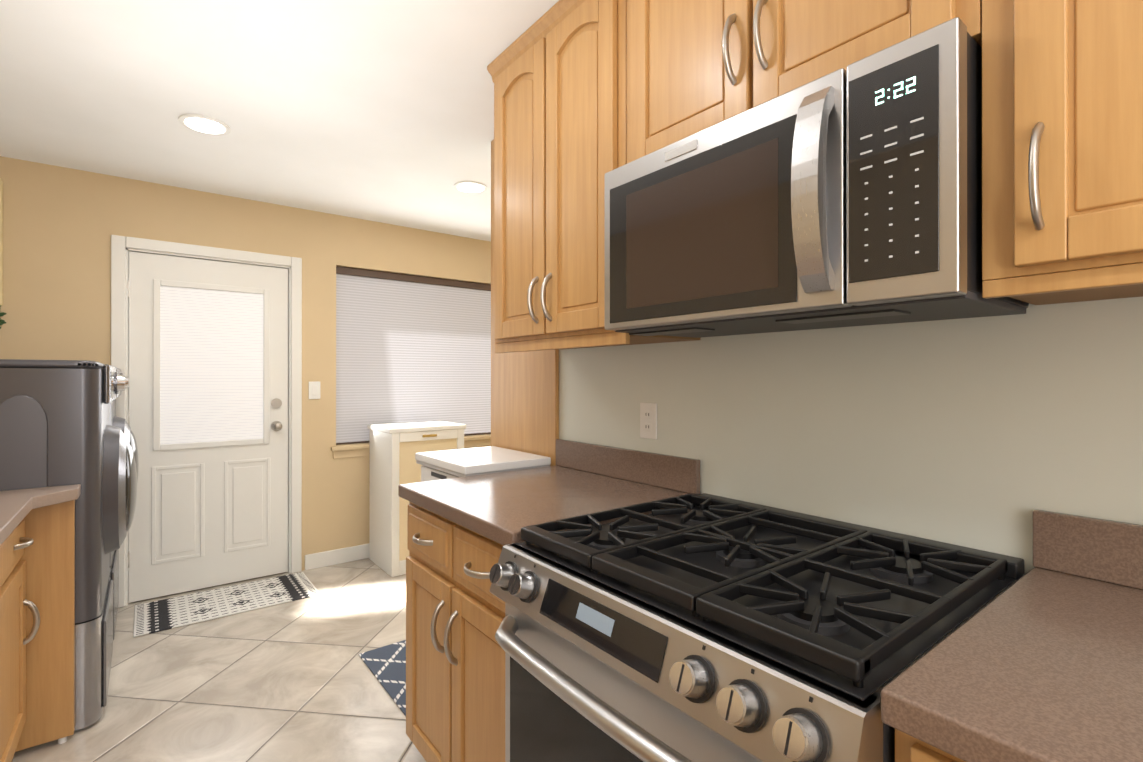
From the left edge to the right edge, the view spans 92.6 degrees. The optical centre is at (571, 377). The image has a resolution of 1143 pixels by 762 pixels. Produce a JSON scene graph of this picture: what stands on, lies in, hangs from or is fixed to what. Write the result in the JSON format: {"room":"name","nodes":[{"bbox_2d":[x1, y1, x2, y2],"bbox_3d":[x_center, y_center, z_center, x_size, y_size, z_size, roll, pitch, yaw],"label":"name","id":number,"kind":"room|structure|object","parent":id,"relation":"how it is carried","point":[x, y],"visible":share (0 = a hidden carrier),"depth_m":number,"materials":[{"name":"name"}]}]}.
{"room":"kitchen","nodes":[
{"label":"kitchen","id":0,"kind":"room"},
{"bbox_2d":[12,558,425,761],"bbox_3d":[0.326,1.314,1.660,4.950,0.100,5.890,0,0,-38],"label":"floor","id":1,"kind":"structure","parent":0,"point":[295,681],"depth_m":2.23,"materials":[{"name":"tile"}]},
{"bbox_2d":[0,584,35,761],"bbox_3d":[-1.918,0.842,1.358,0.731,0.844,0.612,0,0,-38],"label":"base cabinet","id":2,"kind":"object","parent":1,"relation":"on","point":[18,650],"depth_m":1.76,"materials":[{"name":"brown wood"}]},
{"bbox_2d":[0,484,80,643],"bbox_3d":[-1.317,0.397,0.694,0.861,0.039,2.484,0,0,-38],"label":"countertop","id":3,"kind":"structure","parent":2,"relation":"on","point":[32,520],"depth_m":1.76,"materials":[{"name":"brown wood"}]},
{"bbox_2d":[0,359,136,730],"bbox_3d":[-2.218,0.602,1.978,1.008,1.325,0.646,0,0,-38],"label":"washer","id":4,"kind":"object","parent":1,"relation":"on","point":[57,428],"visible":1,"depth_m":1.95,"materials":[{"name":"silver metal"}]},
{"bbox_2d":[109,368,138,639],"bbox_3d":[-2.617,0.603,2.490,1.008,1.325,0.646,0,0,-38],"label":"dryer","id":5,"kind":"object","parent":1,"relation":"on","point":[121,423],"visible":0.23,"depth_m":2.70,"materials":[{"name":"silver metal"}]},
{"bbox_2d":[133,572,320,636],"bbox_3d":[-1.933,1.262,3.094,0.850,0.007,0.460,0,0,-38],"label":"area rug","id":6,"kind":"object","parent":1,"relation":"on","point":[164,614],"visible":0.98,"depth_m":3.05,"materials":[{"name":"white fabric"}]},
{"bbox_2d":[359,640,405,715],"bbox_3d":[-0.544,1.261,2.345,0.500,0.007,0.740,0,0,-38],"label":"rug","id":7,"kind":"object","parent":1,"relation":"on","point":[386,665],"visible":0.27,"depth_m":2.37,"materials":[{"name":"blue fabric"}]},
{"bbox_2d":[415,446,550,481],"bbox_3d":[-0.364,0.785,2.198,0.371,0.943,0.450,0,0,-38],"label":"cart","id":8,"kind":"object","parent":7,"relation":"on","point":[445,464],"visible":0.25,"depth_m":2.10,"materials":[{"name":"white"}]},
{"bbox_2d":[367,421,465,576],"bbox_3d":[-1.072,0.797,3.783,0.535,0.940,0.453,0,0,-38],"label":"base cabinet","id":9,"kind":"object","parent":1,"relation":"on","point":[394,449],"visible":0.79,"depth_m":3.56,"materials":[{"name":"white paint"}]},
{"bbox_2d":[398,439,699,761],"bbox_3d":[-0.097,0.753,1.670,0.669,1.022,0.694,0,0,-38],"label":"base cabinet","id":10,"kind":"object","parent":1,"relation":"on","point":[462,532],"visible":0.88,"depth_m":1.54,"materials":[{"name":"brown wood"}]},
{"bbox_2d":[489,493,1023,761],"bbox_3d":[0.319,0.794,1.070,0.745,0.938,0.756,0,0,-38],"label":"gas range","id":11,"kind":"object","parent":1,"relation":"on","point":[702,627],"visible":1,"depth_m":0.89,"materials":[{"name":"grey metal"}]},
{"bbox_2d":[881,509,1142,761],"bbox_3d":[0.924,0.751,0.359,0.669,1.022,1.102,0,0,-38],"label":"base cabinet","id":12,"kind":"object","parent":1,"relation":"on","point":[1041,660],"visible":0.94,"depth_m":0.64,"materials":[{"name":"brown stone"}]},
{"bbox_2d":[0,156,490,570],"bbox_3d":[-1.439,0.083,3.925,4.650,2.370,0.150,0,0,-38],"label":"wall","id":13,"kind":"structure","parent":0,"point":[61,225],"depth_m":3.26,"materials":[{"name":"beige paint"}]},
{"bbox_2d":[0,178,2,305],"bbox_3d":[-3.007,-0.669,2.574,0.453,0.625,0.046,0,0,-38],"label":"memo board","id":14,"kind":"object","parent":13,"relation":"attached to","point":[1,242],"visible":1,"depth_m":2.70,"materials":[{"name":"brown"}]},
{"bbox_2d":[0,312,5,328],"bbox_3d":[-2.835,-0.296,2.708,0.047,0.118,0.020,0,0,-38],"label":"plant sprig","id":15,"kind":"object","parent":14,"relation":"hanging from","point":[2,322],"visible":0.92,"depth_m":2.71,"materials":[{"name":"green plant"}]},
{"bbox_2d":[111,235,301,607],"bbox_3d":[-2.185,0.245,3.332,0.953,2.044,0.167,0,0,-38],"label":"door frame","id":16,"kind":"structure","parent":13,"relation":"attached to","point":[122,247],"depth_m":3.37,"materials":[{"name":"white paint"}]},
{"bbox_2d":[128,251,287,602],"bbox_3d":[-2.143,0.279,3.276,0.804,1.960,0.112,0,0,-38],"label":"entry door","id":17,"kind":"structure","parent":13,"relation":"in","point":[208,386],"depth_m":3.26,"materials":[{"name":"white paint"}]},
{"bbox_2d":[309,381,319,398],"bbox_3d":[-1.702,0.087,3.619,0.072,0.116,0.009,0,0,-38],"label":"switch plate","id":18,"kind":"object","parent":13,"relation":"attached to","point":[314,390],"visible":1,"depth_m":3.62,"materials":[{"name":"white plastic"}]},
{"bbox_2d":[305,543,368,569],"bbox_3d":[-1.388,1.218,3.859,4.650,0.100,0.014,0,0,-38],"label":"baseboard","id":19,"kind":"structure","parent":13,"relation":"attached to","point":[333,557],"depth_m":3.69,"materials":[{"name":"white paint"}]},
{"bbox_2d":[331,435,490,458],"bbox_3d":[-1.041,0.511,4.117,1.455,0.083,0.035,0,0,-38],"label":"window sill","id":20,"kind":"structure","parent":13,"relation":"attached to","point":[348,451],"depth_m":3.80,"materials":[{"name":"beige wood"}]},
{"bbox_2d":[336,266,490,444],"bbox_3d":[-1.087,-0.147,4.177,1.377,1.224,0.055,0,0,-38],"label":"window blind","id":21,"kind":"object","parent":13,"relation":"attached to","point":[411,348],"visible":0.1,"depth_m":4.07,"materials":[{"name":"white fabric"}]},
{"bbox_2d":[0,0,558,241],"bbox_3d":[0.326,-1.156,1.663,4.950,0.100,5.890,0,0,-38],"label":"ceiling","id":22,"kind":"structure","parent":0,"point":[381,111],"depth_m":2.15,"materials":[{"name":"white paint"}]},
{"bbox_2d":[178,114,230,135],"bbox_3d":[-1.601,-1.100,2.386,0.190,0.008,0.190,0,0,-38],"label":"recessed light","id":23,"kind":"object","parent":22,"relation":"in","point":[203,124],"visible":1,"depth_m":2.37,"materials":[{"name":"white glass"}]},
{"bbox_2d":[454,181,486,192],"bbox_3d":[-0.585,-1.099,3.165,0.190,0.008,0.190,0,0,-38],"label":"recessed light","id":24,"kind":"object","parent":22,"relation":"in","point":[469,187],"visible":0.98,"depth_m":3.15,"materials":[{"name":"white glass"}]},
{"bbox_2d":[559,297,1142,574],"bbox_3d":[0.903,0.079,1.059,0.150,2.370,3.930,0,0,-38],"label":"wall","id":25,"kind":"structure","parent":0,"point":[990,433],"depth_m":1.17,"materials":[{"name":"white paint"}]},
{"bbox_2d":[491,140,558,465],"bbox_3d":[-0.213,0.082,2.351,0.018,2.366,0.510,0,0,-38],"label":"wall panel","id":26,"kind":"object","parent":25,"relation":"attached to","point":[525,401],"visible":0.27,"depth_m":2.33,"materials":[{"name":"brown wood"}]},
{"bbox_2d":[487,0,700,352],"bbox_3d":[0.028,-0.594,1.761,0.361,1.017,0.678,0,0,-38],"label":"upper cabinet","id":27,"kind":"object","parent":25,"relation":"attached to","point":[557,71],"visible":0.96,"depth_m":1.63,"materials":[{"name":"brown wood"}]},
{"bbox_2d":[640,403,656,439],"bbox_3d":[0.248,0.141,1.770,0.008,0.116,0.072,0,0,-38],"label":"electrical outlet plate","id":28,"kind":"object","parent":25,"relation":"attached to","point":[648,420],"visible":1,"depth_m":1.76,"materials":[{"name":"white plastic"}]},
{"bbox_2d":[627,0,981,162],"bbox_3d":[0.472,-0.809,1.192,0.361,0.589,0.762,0,0,-38],"label":"upper cabinet","id":29,"kind":"object","parent":25,"relation":"attached to","point":[694,66],"visible":0.58,"depth_m":1.12,"materials":[{"name":"brown wood"}]},
{"bbox_2d":[605,17,1028,337],"bbox_3d":[0.441,-0.310,1.170,0.436,0.400,0.760,0,0,-38],"label":"microwave","id":30,"kind":"object","parent":29,"relation":"attached to","point":[850,195],"visible":0.98,"depth_m":0.91,"materials":[{"name":"silver metal"}]},
{"bbox_2d":[982,0,1142,304],"bbox_3d":[1.046,-0.611,0.456,0.361,0.986,1.101,0,0,-38],"label":"upper cabinet","id":31,"kind":"object","parent":25,"relation":"attached to","point":[1062,151],"visible":1,"depth_m":0.73,"materials":[{"name":"brown wood"}]}
]}

